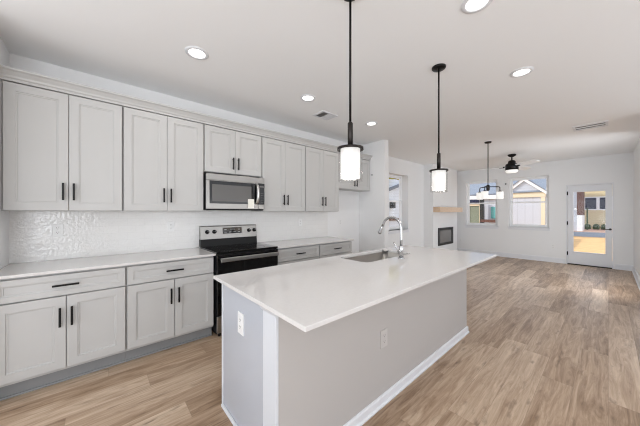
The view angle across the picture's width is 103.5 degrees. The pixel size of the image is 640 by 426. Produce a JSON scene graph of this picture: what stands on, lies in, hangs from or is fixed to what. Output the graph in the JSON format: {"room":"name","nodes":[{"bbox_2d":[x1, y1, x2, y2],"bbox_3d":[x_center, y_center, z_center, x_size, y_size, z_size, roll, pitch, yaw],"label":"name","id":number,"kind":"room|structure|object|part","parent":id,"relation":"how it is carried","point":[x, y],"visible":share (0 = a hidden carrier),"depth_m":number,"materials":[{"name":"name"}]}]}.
{"room":"kitchen","nodes":[
{"label":"kitchen","id":0,"kind":"room"},
{"bbox_2d":[0,37,8,268],"bbox_3d":[-2.520,-0.012,1.881,0.140,2.746,0.711,0,0,-41],"label":"wall","id":1,"kind":"structure","parent":0,"point":[4,53],"depth_m":2.08,"materials":[{"name":"white paint"}]},
{"bbox_2d":[9,53,358,263],"bbox_3d":[-1.097,-0.012,3.804,4.815,2.746,0.309,0,0,-41],"label":"wall","id":2,"kind":"structure","parent":0,"point":[348,212],"depth_m":3.28,"materials":[{"name":"white paint"}]},
{"bbox_2d":[52,224,62,236],"bbox_3d":[-2.472,0.171,2.379,0.072,0.118,0.008,0,0,-41],"label":"wall outlet","id":3,"kind":"object","parent":2,"relation":"attached to","point":[57,229],"visible":1,"depth_m":2.38,"materials":[{"name":"white plastic"}]},
{"bbox_2d":[0,80,122,210],"bbox_3d":[-2.292,-0.522,2.304,0.760,1.022,0.360,0,0,-41],"label":"upper cabinet","id":4,"kind":"object","parent":2,"relation":"attached to","point":[61,152],"depth_m":2.16,"materials":[{"name":"grey paint"}]},
{"bbox_3d":[-2.591,-0.522,2.079,0.014,1.022,0.302,0,0,-41],"label":"filler strip","id":5,"kind":"part","parent":4,"relation":"part of","materials":[{"name":"grey wood"}]},
{"bbox_3d":[-2.336,-0.520,2.087,0.364,1.010,0.019,0,0,-41],"label":"door","id":6,"kind":"part","parent":4,"relation":"part of","materials":[{"name":"grey paint"}]},
{"bbox_3d":[-2.204,-0.177,2.166,0.014,0.148,0.037,0,0,-41],"label":"handle","id":7,"kind":"part","parent":4,"relation":"part of","materials":[{"name":"black metal"}]},
{"bbox_3d":[-2.155,-0.177,2.209,0.014,0.148,0.037,0,0,-41],"label":"handle","id":8,"kind":"part","parent":4,"relation":"part of","materials":[{"name":"black metal"}]},
{"bbox_3d":[-2.060,-0.520,2.329,0.364,1.010,0.019,0,0,-41],"label":"door","id":9,"kind":"part","parent":4,"relation":"part of","materials":[{"name":"grey paint"}]},
{"bbox_2d":[123,107,202,210],"bbox_3d":[-1.724,-0.522,2.800,0.745,1.022,0.360,0,0,-41],"label":"upper cabinet","id":10,"kind":"object","parent":2,"relation":"attached to","point":[163,155],"visible":0.99,"depth_m":2.65,"materials":[{"name":"grey paint"}]},
{"bbox_3d":[-1.775,-0.520,2.579,0.364,1.010,0.019,0,0,-41],"label":"door","id":11,"kind":"part","parent":10,"relation":"part of","materials":[{"name":"grey paint"}]},
{"bbox_3d":[-1.498,-0.520,2.821,0.364,1.010,0.019,0,0,-41],"label":"door","id":12,"kind":"part","parent":10,"relation":"part of","materials":[{"name":"grey paint"}]},
{"bbox_2d":[9,210,327,263],"bbox_3d":[-1.280,0.211,3.433,3.770,0.471,0.008,0,0,-41],"label":"backsplash","id":13,"kind":"structure","parent":2,"relation":"attached to","point":[85,233],"depth_m":2.73,"materials":[{"name":"white tile"}]},
{"bbox_2d":[167,222,173,231],"bbox_3d":[-1.770,0.171,2.994,0.072,0.118,0.008,0,0,-41],"label":"wall outlet","id":14,"kind":"object","parent":2,"relation":"attached to","point":[170,225],"visible":1,"depth_m":2.99,"materials":[{"name":"white plastic"}]},
{"bbox_2d":[203,124,260,177],"bbox_3d":[-1.165,-0.755,3.294,0.745,0.556,0.367,0,0,-41],"label":"upper cabinet","id":15,"kind":"object","parent":2,"relation":"attached to","point":[225,151],"visible":0.99,"depth_m":3.14,"materials":[{"name":"grey paint"}]},
{"bbox_3d":[-1.214,-0.753,3.070,0.364,0.544,0.019,0,0,-41],"label":"door","id":16,"kind":"part","parent":15,"relation":"part of","materials":[{"name":"grey paint"}]},
{"bbox_2d":[203,173,263,210],"bbox_3d":[-1.129,-0.236,3.252,0.740,0.430,0.463,0,0,-41],"label":"microwave","id":17,"kind":"object","parent":15,"relation":"attached to","point":[220,191],"visible":0.96,"depth_m":3.08,"materials":[{"name":"silver plastic"}]},
{"bbox_3d":[-1.062,-0.207,3.108,0.650,0.336,0.028,0,0,-41],"label":"door","id":18,"kind":"part","parent":17,"relation":"part of","materials":[{"name":"silver metal"}]},
{"bbox_3d":[-1.042,-0.235,3.107,0.612,0.267,0.004,0,0,-41],"label":"door glass","id":19,"kind":"part","parent":17,"relation":"part of","materials":[{"name":"black glass"}]},
{"bbox_2d":[248,199,253,207],"bbox_3d":[-0.885,-0.108,3.238,0.084,0.118,0.002,0,0,-41],"label":"paper card","id":20,"kind":"object","parent":17,"relation":"attached to","point":[250,201],"visible":1,"depth_m":3.24,"materials":[{"name":"white paper"}]},
{"bbox_3d":[-0.810,-0.237,3.273,0.032,0.277,0.075,0,0,-41],"label":"handle","id":21,"kind":"part","parent":17,"relation":"part of","materials":[{"name":"silver metal"}]},
{"bbox_3d":[-0.783,-0.238,3.352,0.088,0.273,0.028,0,0,-41],"label":"control panel","id":22,"kind":"part","parent":17,"relation":"part of","materials":[{"name":"black glass"}]},
{"bbox_3d":[-0.937,-0.753,3.312,0.364,0.544,0.019,0,0,-41],"label":"door","id":23,"kind":"part","parent":15,"relation":"part of","materials":[{"name":"grey paint"}]},
{"bbox_2d":[260,137,304,210],"bbox_3d":[-0.602,-0.522,3.783,0.745,1.022,0.360,0,0,-41],"label":"upper cabinet","id":24,"kind":"object","parent":2,"relation":"attached to","point":[282,163],"visible":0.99,"depth_m":3.65,"materials":[{"name":"grey paint"}]},
{"bbox_3d":[-0.652,-0.520,3.561,0.364,1.010,0.019,0,0,-41],"label":"door","id":25,"kind":"part","parent":24,"relation":"part of","materials":[{"name":"grey paint"}]},
{"bbox_3d":[-0.376,-0.520,3.803,0.364,1.010,0.019,0,0,-41],"label":"door","id":26,"kind":"part","parent":24,"relation":"part of","materials":[{"name":"grey paint"}]},
{"bbox_2d":[301,146,338,211],"bbox_3d":[-0.040,-0.522,4.274,0.745,1.022,0.360,0,0,-41],"label":"upper cabinet","id":27,"kind":"object","parent":2,"relation":"attached to","point":[321,166],"visible":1,"depth_m":4.14,"materials":[{"name":"grey paint"}]},
{"bbox_2d":[0,64,371,160],"bbox_3d":[-0.729,-1.078,3.490,4.673,0.090,0.126,0,0,-41],"label":"trim","id":28,"kind":"structure","parent":27,"relation":"attached to","point":[10,74],"depth_m":2.52,"materials":[{"name":"grey paint"}]},
{"bbox_3d":[-0.091,-0.520,4.052,0.364,1.010,0.019,0,0,-41],"label":"door","id":29,"kind":"part","parent":27,"relation":"part of","materials":[{"name":"grey paint"}]},
{"bbox_3d":[0.186,-0.520,4.294,0.364,1.010,0.019,0,0,-41],"label":"door","id":30,"kind":"part","parent":27,"relation":"part of","materials":[{"name":"grey paint"}]},
{"bbox_2d":[339,154,369,191],"bbox_3d":[0.574,-0.729,4.842,0.925,0.609,0.327,0,0,-41],"label":"upper cabinet","id":31,"kind":"object","parent":2,"relation":"attached to","point":[362,184],"visible":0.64,"depth_m":4.87,"materials":[{"name":"grey paint"}]},
{"bbox_3d":[0.478,-0.727,4.603,0.454,0.597,0.019,0,0,-41],"label":"door","id":32,"kind":"part","parent":31,"relation":"part of","materials":[{"name":"grey paint"}]},
{"bbox_3d":[0.823,-0.727,4.905,0.454,0.597,0.019,0,0,-41],"label":"door","id":33,"kind":"part","parent":31,"relation":"part of","materials":[{"name":"grey paint"}]},
{"bbox_2d":[0,0,639,171],"bbox_3d":[1.917,-1.485,2.196,13.778,0.200,7.380,0,0,-41],"label":"ceiling","id":34,"kind":"structure","parent":0,"point":[265,55],"depth_m":2.31,"materials":[{"name":"white paint"}]},
{"bbox_2d":[185,46,208,59],"bbox_3d":[-1.070,-1.380,2.195,0.190,0.010,0.190,0,0,-41],"label":"recessed light","id":35,"kind":"object","parent":34,"relation":"in","point":[195,52],"visible":1,"depth_m":2.19,"materials":[{"name":"white paint"}]},
{"bbox_2d":[300,94,315,101],"bbox_3d":[-0.145,-1.380,3.056,0.190,0.010,0.190,0,0,-41],"label":"recessed light","id":36,"kind":"object","parent":34,"relation":"in","point":[306,97],"visible":1,"depth_m":3.04,"materials":[{"name":"grey plastic"}]},
{"bbox_2d":[313,110,337,119],"bbox_3d":[0.074,-1.381,3.613,0.280,0.008,0.230,0,0,-41],"label":"ceiling vent","id":37,"kind":"object","parent":34,"relation":"in","point":[323,114],"visible":1,"depth_m":3.60,"materials":[{"name":"white metal"}]},
{"bbox_2d":[337,0,363,179],"bbox_3d":[0.190,-0.787,1.583,0.164,1.195,0.164,0,0,-21],"label":"pendant lamp","id":38,"kind":"object","parent":34,"relation":"hanging from","point":[350,152],"visible":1,"depth_m":1.54,"materials":[{"name":"white glass"}]},
{"bbox_3d":[0.190,-0.960,1.583,0.015,0.802,0.015,0,0,-41],"label":"stem","id":39,"kind":"part","parent":38,"relation":"part of","materials":[{"name":"black metal"}]},
{"bbox_3d":[0.190,-0.302,1.583,0.122,0.186,0.122,0,0,-41],"label":"lamp shade","id":40,"kind":"part","parent":38,"relation":"part of","materials":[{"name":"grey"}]},
{"bbox_2d":[365,121,377,125],"bbox_3d":[0.804,-1.380,3.942,0.190,0.010,0.190,0,0,-41],"label":"recessed light","id":41,"kind":"object","parent":34,"relation":"in","point":[371,123],"visible":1,"depth_m":3.93,"materials":[{"name":"grey"}]},
{"bbox_2d":[429,63,447,190],"bbox_3d":[1.134,-0.787,2.408,0.164,1.195,0.164,0,0,-21],"label":"pendant lamp","id":42,"kind":"object","parent":34,"relation":"hanging from","point":[439,174],"visible":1,"depth_m":2.39,"materials":[{"name":"white glass"}]},
{"bbox_3d":[1.134,-0.960,2.408,0.015,0.802,0.015,0,0,-41],"label":"stem","id":43,"kind":"part","parent":42,"relation":"part of","materials":[{"name":"black metal"}]},
{"bbox_3d":[1.134,-0.302,2.408,0.122,0.186,0.122,0,0,-41],"label":"lamp shade","id":44,"kind":"part","parent":42,"relation":"part of","materials":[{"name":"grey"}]},
{"bbox_2d":[461,0,492,13],"bbox_3d":[1.035,-1.380,1.663,0.190,0.010,0.190,0,0,-41],"label":"recessed light","id":45,"kind":"object","parent":34,"relation":"in","point":[467,6],"visible":1,"depth_m":1.69,"materials":[{"name":"grey plastic"}]},
{"bbox_2d":[476,141,503,199],"bbox_3d":[3.280,-0.822,4.949,0.416,1.126,0.462,0,0,-41],"label":"chandelier","id":46,"kind":"object","parent":34,"relation":"hanging from","point":[481,195],"visible":1,"depth_m":4.93,"materials":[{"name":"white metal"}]},
{"bbox_3d":[3.278,-0.329,5.178,0.116,0.140,0.116,0,0,-41],"label":"lamp shade","id":47,"kind":"part","parent":46,"relation":"part of","materials":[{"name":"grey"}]},
{"bbox_3d":[3.167,-0.329,4.850,0.116,0.140,0.116,0,0,-41],"label":"lamp shade","id":48,"kind":"part","parent":46,"relation":"part of","materials":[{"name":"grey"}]},
{"bbox_3d":[3.317,-0.949,4.982,0.016,0.820,0.015,0,0,-41],"label":"stem","id":49,"kind":"part","parent":46,"relation":"part of","materials":[{"name":"brown metal"}]},
{"bbox_3d":[3.507,-0.329,4.918,0.116,0.140,0.116,0,0,-41],"label":"lamp shade","id":50,"kind":"part","parent":46,"relation":"part of","materials":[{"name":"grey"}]},
{"bbox_2d":[477,154,539,172],"bbox_3d":[4.774,-1.165,6.135,1.098,0.441,1.370,0,0,-24],"label":"ceiling fan","id":51,"kind":"object","parent":34,"relation":"hanging from","point":[512,166],"visible":1,"depth_m":5.99,"materials":[{"name":"black metal"}]},
{"bbox_3d":[5.017,-1.094,6.251,0.560,0.053,0.168,0,0,-25],"label":"blade","id":52,"kind":"part","parent":51,"relation":"part of","materials":[{"name":"grey wood"}]},
{"bbox_3d":[4.598,-1.094,5.612,0.168,0.053,0.560,0,0,1],"label":"blade","id":53,"kind":"part","parent":51,"relation":"part of","materials":[{"name":"silver metal"}]},
{"bbox_2d":[510,66,533,77],"bbox_3d":[1.992,-1.380,2.494,0.190,0.010,0.190,0,0,-41],"label":"recessed light","id":54,"kind":"object","parent":34,"relation":"in","point":[523,71],"visible":1,"depth_m":2.48,"materials":[{"name":"grey plastic"}]},
{"bbox_2d":[572,120,607,131],"bbox_3d":[4.338,-1.380,4.055,0.330,0.010,0.390,0,0,-41],"label":"ceiling vent","id":55,"kind":"object","parent":34,"relation":"in","point":[602,123],"visible":1,"depth_m":4.05,"materials":[{"name":"white metal"}]},
{"bbox_2d":[0,256,639,425],"bbox_3d":[1.927,1.421,2.337,12.978,0.120,6.580,0,0,-41],"label":"floor","id":56,"kind":"structure","parent":0,"point":[546,343],"depth_m":2.09,"materials":[{"name":"brown wood"}]},
{"bbox_2d":[0,266,125,400],"bbox_3d":[-2.189,0.915,2.206,0.751,0.892,0.657,0,0,-41],"label":"base cabinet","id":57,"kind":"object","parent":56,"relation":"on","point":[55,328],"visible":0.99,"depth_m":1.97,"materials":[{"name":"grey paint"}]},
{"bbox_3d":[-2.143,0.939,1.872,0.366,0.560,0.019,0,0,-41],"label":"cabinet door","id":58,"kind":"part","parent":57,"relation":"part of","materials":[{"name":"grey paint"}]},
{"bbox_3d":[-2.010,0.813,1.951,0.014,0.148,0.037,0,0,-41],"label":"handle","id":59,"kind":"part","parent":57,"relation":"part of","materials":[{"name":"black metal"}]},
{"bbox_3d":[-2.003,0.568,1.994,0.737,0.162,0.019,0,0,-41],"label":"drawer","id":60,"kind":"part","parent":57,"relation":"part of","materials":[{"name":"grey paint"}]},
{"bbox_3d":[-2.048,1.352,2.045,0.751,0.018,0.014,0,0,-41],"label":"shoe moulding","id":61,"kind":"part","parent":57,"relation":"part of","materials":[{"name":"grey paint"}]},
{"bbox_3d":[-1.985,0.566,1.972,0.150,0.014,0.037,0,0,-41],"label":"handle","id":62,"kind":"part","parent":57,"relation":"part of","materials":[{"name":"black metal"}]},
{"bbox_3d":[-1.960,0.813,1.994,0.014,0.148,0.037,0,0,-41],"label":"handle","id":63,"kind":"part","parent":57,"relation":"part of","materials":[{"name":"black metal"}]},
{"bbox_3d":[-1.864,0.939,2.115,0.366,0.560,0.019,0,0,-41],"label":"cabinet door","id":64,"kind":"part","parent":57,"relation":"part of","materials":[{"name":"grey paint"}]},
{"bbox_2d":[0,248,215,279],"bbox_3d":[-1.908,0.458,2.453,1.532,0.022,0.640,0,0,-41],"label":"countertop","id":65,"kind":"structure","parent":57,"relation":"on","point":[25,269],"depth_m":2.24,"materials":[{"name":"white stone"}]},
{"bbox_2d":[126,256,212,361],"bbox_3d":[-1.622,0.915,2.702,0.755,0.892,0.657,0,0,-41],"label":"base cabinet","id":66,"kind":"object","parent":56,"relation":"on","point":[169,304],"visible":1,"depth_m":2.45,"materials":[{"name":"grey paint"}]},
{"bbox_3d":[-1.576,0.939,2.367,0.368,0.560,0.019,0,0,-41],"label":"cabinet door","id":67,"kind":"part","parent":66,"relation":"part of","materials":[{"name":"grey paint"}]},
{"bbox_3d":[-1.481,1.352,2.542,0.755,0.018,0.014,0,0,-41],"label":"shoe moulding","id":68,"kind":"part","parent":66,"relation":"part of","materials":[{"name":"grey paint"}]},
{"bbox_3d":[-1.436,0.568,2.490,0.741,0.162,0.019,0,0,-41],"label":"drawer","id":69,"kind":"part","parent":66,"relation":"part of","materials":[{"name":"grey paint"}]},
{"bbox_3d":[-1.417,0.566,2.469,0.150,0.014,0.037,0,0,-41],"label":"handle","id":70,"kind":"part","parent":66,"relation":"part of","materials":[{"name":"black metal"}]},
{"bbox_3d":[-1.393,0.813,2.491,0.014,0.148,0.037,0,0,-41],"label":"handle","id":71,"kind":"part","parent":66,"relation":"part of","materials":[{"name":"black metal"}]},
{"bbox_3d":[-1.296,0.939,2.613,0.368,0.560,0.019,0,0,-41],"label":"cabinet door","id":72,"kind":"part","parent":66,"relation":"part of","materials":[{"name":"grey paint"}]},
{"bbox_2d":[199,224,278,335],"bbox_3d":[-1.010,0.769,3.176,0.763,1.184,0.710,0,0,-41],"label":"range","id":73,"kind":"object","parent":56,"relation":"on","point":[236,248],"visible":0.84,"depth_m":3.05,"materials":[{"name":"black metal"}]},
{"bbox_3d":[-0.831,1.222,2.972,0.755,0.178,0.032,0,0,-41],"label":"storage drawer","id":74,"kind":"part","parent":73,"relation":"part of","materials":[{"name":"silver metal"}]},
{"bbox_3d":[-1.219,0.391,3.415,0.759,0.089,0.075,0,0,-41],"label":"vent panel","id":75,"kind":"part","parent":73,"relation":"part of","materials":[{"name":"black plastic"}]},
{"bbox_2d":[200,242,277,253],"bbox_3d":[-1.017,0.445,3.184,0.763,0.021,0.588,0,0,-41],"label":"cooktop","id":76,"kind":"object","parent":73,"relation":"in","point":[230,247],"depth_m":3.11,"materials":[{"name":"black glass"}]},
{"bbox_3d":[-0.830,0.796,2.971,0.755,0.660,0.035,0,0,-41],"label":"oven door","id":77,"kind":"part","parent":73,"relation":"part of","materials":[{"name":"black glass"}]},
{"bbox_3d":[-0.797,0.516,2.934,0.715,0.046,0.066,0,0,-41],"label":"handle","id":78,"kind":"part","parent":73,"relation":"part of","materials":[{"name":"silver metal"}]},
{"bbox_2d":[278,244,318,264],"bbox_3d":[-0.470,0.915,3.710,0.730,0.892,0.657,0,0,-41],"label":"base cabinet","id":79,"kind":"object","parent":56,"relation":"on","point":[310,252],"visible":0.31,"depth_m":3.48,"materials":[{"name":"grey paint"}]},
{"bbox_3d":[-0.419,0.939,3.379,0.356,0.560,0.019,0,0,-41],"label":"cabinet door","id":80,"kind":"part","parent":79,"relation":"part of","materials":[{"name":"grey paint"}]},
{"bbox_2d":[258,236,353,248],"bbox_3d":[-0.198,0.458,3.949,1.467,0.022,0.640,0,0,-41],"label":"countertop","id":81,"kind":"structure","parent":79,"relation":"on","point":[316,240],"depth_m":3.84,"materials":[{"name":"white stone"}]},
{"bbox_3d":[-0.149,0.939,3.616,0.356,0.560,0.019,0,0,-41],"label":"cabinet door","id":82,"kind":"part","parent":79,"relation":"part of","materials":[{"name":"grey paint"}]},
{"bbox_2d":[318,241,351,258],"bbox_3d":[0.074,0.915,4.186,0.714,0.892,0.657,0,0,-41],"label":"base cabinet","id":83,"kind":"object","parent":56,"relation":"on","point":[326,250],"visible":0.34,"depth_m":3.94,"materials":[{"name":"grey paint"}]},
{"bbox_3d":[0.128,0.939,3.858,0.348,0.560,0.019,0,0,-41],"label":"cabinet door","id":84,"kind":"part","parent":83,"relation":"part of","materials":[{"name":"grey paint"}]},
{"bbox_2d":[221,268,468,425],"bbox_3d":[0.477,0.915,2.322,2.527,0.892,0.797,0,0,-41],"label":"kitchen island","id":85,"kind":"object","parent":56,"relation":"on","point":[337,372],"visible":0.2,"depth_m":1.59,"materials":[{"name":"grey"}]},
{"bbox_3d":[-0.490,1.351,1.545,0.016,0.020,0.600,0,0,-41],"label":"shoe moulding","id":86,"kind":"part","parent":85,"relation":"part of","materials":[{"name":"white paint"}]},
{"bbox_2d":[238,311,243,335],"bbox_3d":[-0.488,0.683,1.549,0.008,0.132,0.080,0,0,-41],"label":"wall outlet","id":87,"kind":"object","parent":85,"relation":"attached to","point":[240,315],"visible":1,"depth_m":1.54,"materials":[{"name":"white plastic"}]},
{"bbox_3d":[-0.477,0.915,1.555,0.016,0.892,0.598,0,0,-41],"label":"panel","id":88,"kind":"part","parent":85,"relation":"part of","materials":[{"name":"grey paint"}]},
{"bbox_3d":[-0.249,0.915,1.270,0.016,0.892,0.128,0,0,-41],"label":"corner post","id":89,"kind":"part","parent":85,"relation":"part of","materials":[{"name":"white paint"}]},
{"bbox_2d":[213,245,496,331],"bbox_3d":[0.555,0.458,2.218,2.550,0.022,1.056,0,0,-41],"label":"island countertop","id":90,"kind":"structure","parent":85,"relation":"on","point":[309,295],"depth_m":1.63,"materials":[{"name":"white stone"}]},
{"bbox_2d":[345,252,405,261],"bbox_3d":[0.591,0.578,2.616,0.825,0.216,0.390,0,0,-41],"label":"sink","id":91,"kind":"object","parent":90,"relation":"in","point":[381,255],"visible":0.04,"depth_m":2.87,"materials":[{"name":"silver metal"}]},
{"bbox_2d":[378,216,403,258],"bbox_3d":[0.685,0.243,2.504,0.110,0.407,0.297,0,0,-41],"label":"kitchen faucet","id":92,"kind":"object","parent":90,"relation":"on","point":[400,250],"visible":1,"depth_m":2.42,"materials":[{"name":"silver metal"}]},
{"bbox_3d":[0.712,0.182,2.512,0.025,0.285,0.237,0,0,-41],"label":"spout","id":93,"kind":"part","parent":92,"relation":"part of","materials":[{"name":"silver metal"}]},
{"bbox_2d":[380,328,386,348],"bbox_3d":[0.457,0.899,1.798,0.080,0.125,0.008,0,0,-41],"label":"wall outlet","id":94,"kind":"object","parent":85,"relation":"attached to","point":[383,334],"visible":1,"depth_m":1.79,"materials":[{"name":"grey plastic"}]},
{"bbox_3d":[0.496,1.326,2.314,2.511,0.070,0.760,0,0,-41],"label":"baseboard","id":95,"kind":"part","parent":85,"relation":"part of","materials":[{"name":"white paint"}]},
{"bbox_2d":[359,139,387,251],"bbox_3d":[0.970,-0.012,5.197,0.130,2.746,0.934,0,0,-41],"label":"wall","id":96,"kind":"structure","parent":0,"point":[373,204],"depth_m":4.96,"materials":[{"name":"white paint"}]},
{"bbox_2d":[388,156,423,247],"bbox_3d":[2.695,-0.012,7.288,5.221,2.746,0.260,0,0,-41],"label":"wall","id":97,"kind":"structure","parent":0,"point":[412,174],"depth_m":6.96,"materials":[{"name":"white paint"}]},
{"bbox_2d":[388,174,409,233],"bbox_3d":[1.977,-0.219,6.633,0.970,1.530,0.280,0,0,-41],"label":"window","id":98,"kind":"structure","parent":97,"relation":"in","point":[391,231],"depth_m":6.90,"materials":[{"name":"white plastic"}]},
{"bbox_3d":[1.900,-0.608,6.720,0.840,0.682,0.023,0,0,-41],"label":"sash","id":99,"kind":"part","parent":98,"relation":"part of","materials":[{"name":"glass"}]},
{"bbox_3d":[1.917,0.059,6.700,0.840,0.735,0.024,0,0,-41],"label":"sash","id":100,"kind":"part","parent":98,"relation":"part of","materials":[{"name":"white plastic"}]},
{"bbox_3d":[1.907,-0.262,6.712,0.910,1.445,0.070,0,0,-41],"label":"frame","id":101,"kind":"part","parent":98,"relation":"part of","materials":[{"name":"white plastic"}]},
{"bbox_2d":[424,164,456,249],"bbox_3d":[3.797,-0.012,7.893,1.750,2.746,0.280,0,0,-41],"label":"wall","id":102,"kind":"structure","parent":0,"point":[433,221],"depth_m":7.44,"materials":[{"name":"white paint"}]},
{"bbox_2d":[438,227,452,245],"bbox_3d":[3.875,0.732,7.757,1.064,0.528,0.026,0,0,-41],"label":"fireplace","id":103,"kind":"object","parent":102,"relation":"attached to","point":[445,235],"visible":1,"depth_m":7.74,"materials":[{"name":"black metal"}]},
{"bbox_2d":[433,207,462,211],"bbox_3d":[3.920,-0.074,7.681,1.645,0.146,0.200,0,0,-41],"label":"mantel shelf","id":104,"kind":"object","parent":102,"relation":"attached to","point":[435,209],"visible":1,"depth_m":7.38,"materials":[{"name":"brown wood"}]},
{"bbox_2d":[457,152,633,268],"bbox_3d":[6.043,-0.012,7.305,0.160,2.746,4.122,0,0,-41],"label":"wall","id":105,"kind":"structure","parent":0,"point":[618,169],"depth_m":6.85,"materials":[{"name":"white paint"}]},
{"bbox_2d":[465,180,498,228],"bbox_3d":[5.245,-0.246,8.186,0.180,1.525,0.950,0,0,-41],"label":"window","id":106,"kind":"structure","parent":105,"relation":"in","point":[469,225],"depth_m":8.24,"materials":[{"name":"white plastic"}]},
{"bbox_3d":[5.275,0.043,8.213,0.024,0.705,0.820,0,0,-41],"label":"sash","id":107,"kind":"part","parent":106,"relation":"part of","materials":[{"name":"clear glass"}]},
{"bbox_3d":[5.295,-0.621,8.230,0.023,0.707,0.820,0,0,-41],"label":"sash","id":108,"kind":"part","parent":106,"relation":"part of","materials":[{"name":"white plastic"}]},
{"bbox_2d":[508,176,549,230],"bbox_3d":[6.027,-0.249,7.293,0.180,1.530,0.957,0,0,-41],"label":"window","id":109,"kind":"structure","parent":105,"relation":"in","point":[512,226],"depth_m":7.26,"materials":[{"name":"white plastic"}]},
{"bbox_3d":[6.000,0.442,7.270,0.110,0.022,0.957,0,0,-41],"label":"sill","id":110,"kind":"part","parent":109,"relation":"part of","materials":[{"name":"white paint"}]},
{"bbox_3d":[6.057,0.043,7.319,0.024,0.705,0.827,0,0,-41],"label":"sash","id":111,"kind":"part","parent":109,"relation":"part of","materials":[{"name":"glass"}]},
{"bbox_3d":[6.077,-0.623,7.337,0.023,0.712,0.827,0,0,-41],"label":"sash","id":112,"kind":"part","parent":109,"relation":"part of","materials":[{"name":"clear glass"}]},
{"bbox_2d":[457,248,632,270],"bbox_3d":[5.920,1.296,7.304,0.026,0.130,3.962,0,0,-41],"label":"baseboard","id":113,"kind":"structure","parent":105,"relation":"attached to","point":[501,254],"depth_m":7.18,"materials":[{"name":"white paint"}]},
{"bbox_2d":[566,182,613,268],"bbox_3d":[6.802,0.322,6.381,0.194,2.078,0.827,0,0,-41],"label":"door","id":114,"kind":"structure","parent":105,"relation":"in","point":[606,260],"depth_m":6.30,"materials":[{"name":"white paint"}]},
{"bbox_2d":[634,138,639,277],"bbox_3d":[5.903,-0.012,4.551,3.678,2.746,0.160,0,0,-41],"label":"wall","id":115,"kind":"structure","parent":0,"point":[637,148],"depth_m":5.03,"materials":[{"name":"white paint"}]},
{"bbox_2d":[632,266,639,289],"bbox_3d":[5.832,1.296,4.612,3.652,0.130,0.026,0,0,-41],"label":"baseboard","id":116,"kind":"structure","parent":115,"relation":"attached to","point":[634,272],"depth_m":5.00,"materials":[{"name":"white paint"}]},
{"label":"outside","id":117,"kind":"structure","parent":0,"visible":0},
{"bbox_2d":[574,229,604,232],"bbox_3d":[37.912,1.661,39.815,50.500,0.100,70.000,0,0,-41],"label":"road","id":118,"kind":"structure","parent":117,"point":[585,230],"depth_m":21.01,"materials":[{"name":"concrete"}]},
{"bbox_2d":[574,192,584,230],"bbox_3d":[22.334,-1.414,24.590,4.800,6.050,5.000,0,0,-41],"label":"house","id":119,"kind":"structure","parent":118,"relation":"on","point":[579,197],"depth_m":21.61,"materials":[{"name":"white paint"}]},
{"bbox_2d":[585,206,588,229],"bbox_3d":[24.376,0.511,23.015,0.400,2.200,0.260,0,0,-41],"label":"mailbox post","id":120,"kind":"object","parent":118,"relation":"on","point":[586,207],"visible":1,"depth_m":22.97,"materials":[{"name":"green wood"}]},
{"bbox_3d":[24.376,0.611,23.015,0.100,2.000,0.100,0,0,-41],"label":"post","id":121,"kind":"part","parent":120,"relation":"part of","materials":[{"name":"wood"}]},
{"bbox_2d":[585,191,604,228],"bbox_3d":[30.814,-1.914,24.768,8.000,7.050,7.500,0,0,-41],"label":"house","id":122,"kind":"structure","parent":118,"relation":"on","point":[595,200],"depth_m":24.28,"materials":[{"name":"beige"}]},
{"bbox_3d":[26.323,-0.844,24.533,0.050,1.090,0.740,0,0,-41],"label":"pane","id":123,"kind":"part","parent":122,"relation":"part of","materials":[{"name":"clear glass"}]},
{"bbox_3d":[26.936,-0.844,23.833,0.050,1.090,0.700,0,0,-41],"label":"pane","id":124,"kind":"part","parent":122,"relation":"part of","materials":[{"name":"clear glass"}]},
{"bbox_2d":[593,224,599,229],"bbox_3d":[25.782,1.412,23.555,0.637,0.659,0.472,0,0,-41],"label":"shrub","id":125,"kind":"object","parent":118,"relation":"on","point":[595,226],"visible":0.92,"depth_m":23.40,"materials":[{"name":"green plant"}]},
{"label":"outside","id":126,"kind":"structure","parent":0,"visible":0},
{"bbox_2d":[574,236,604,253],"bbox_3d":[1.223,1.661,7.714,36.000,0.100,70.000,0,0,-41],"label":"ground","id":127,"kind":"structure","parent":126,"point":[581,244],"depth_m":12.57,"materials":[{"name":"concrete"}]},
{"bbox_2d":[389,179,398,226],"bbox_3d":[0.817,-2.014,11.975,16.800,7.250,3.350,0,0,-41],"label":"house","id":128,"kind":"structure","parent":127,"relation":"on","point":[393,183],"depth_m":12.48,"materials":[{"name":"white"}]},
{"bbox_2d":[470,178,545,224],"bbox_3d":[14.126,-1.614,21.860,7.150,6.450,10.500,0,0,-41],"label":"house","id":129,"kind":"structure","parent":127,"relation":"on","point":[534,189],"depth_m":17.51,"materials":[{"name":"white"}]},
{"bbox_3d":[12.017,0.236,19.616,0.060,1.450,0.700,0,0,-41],"label":"pane","id":130,"kind":"part","parent":129,"relation":"part of","materials":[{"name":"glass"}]},
{"bbox_3d":[12.147,0.326,18.919,0.200,2.570,0.240,0,0,-41],"label":"porch post","id":131,"kind":"part","parent":129,"relation":"part of","materials":[{"name":"black metal"}]},
{"bbox_3d":[12.533,0.641,18.440,0.250,0.200,1.350,0,0,-41],"label":"porch rail","id":132,"kind":"part","parent":129,"relation":"part of","materials":[{"name":"brown wood"}]},
{"bbox_2d":[491,207,494,217],"bbox_3d":[12.842,0.036,18.657,0.100,0.850,0.330,0,0,-41],"label":"shutter","id":133,"kind":"object","parent":129,"relation":"hanging from","point":[492,208],"depth_m":18.65,"materials":[{"name":"teal paint"}]},
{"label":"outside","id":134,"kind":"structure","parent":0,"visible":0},
{"bbox_2d":[574,232,604,237],"bbox_3d":[16.840,1.659,21.377,5.500,0.105,70.000,0,0,-41],"label":"road","id":135,"kind":"structure","parent":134,"point":[582,234],"depth_m":18.13,"materials":[{"name":"grey asphalt"}]}
]}

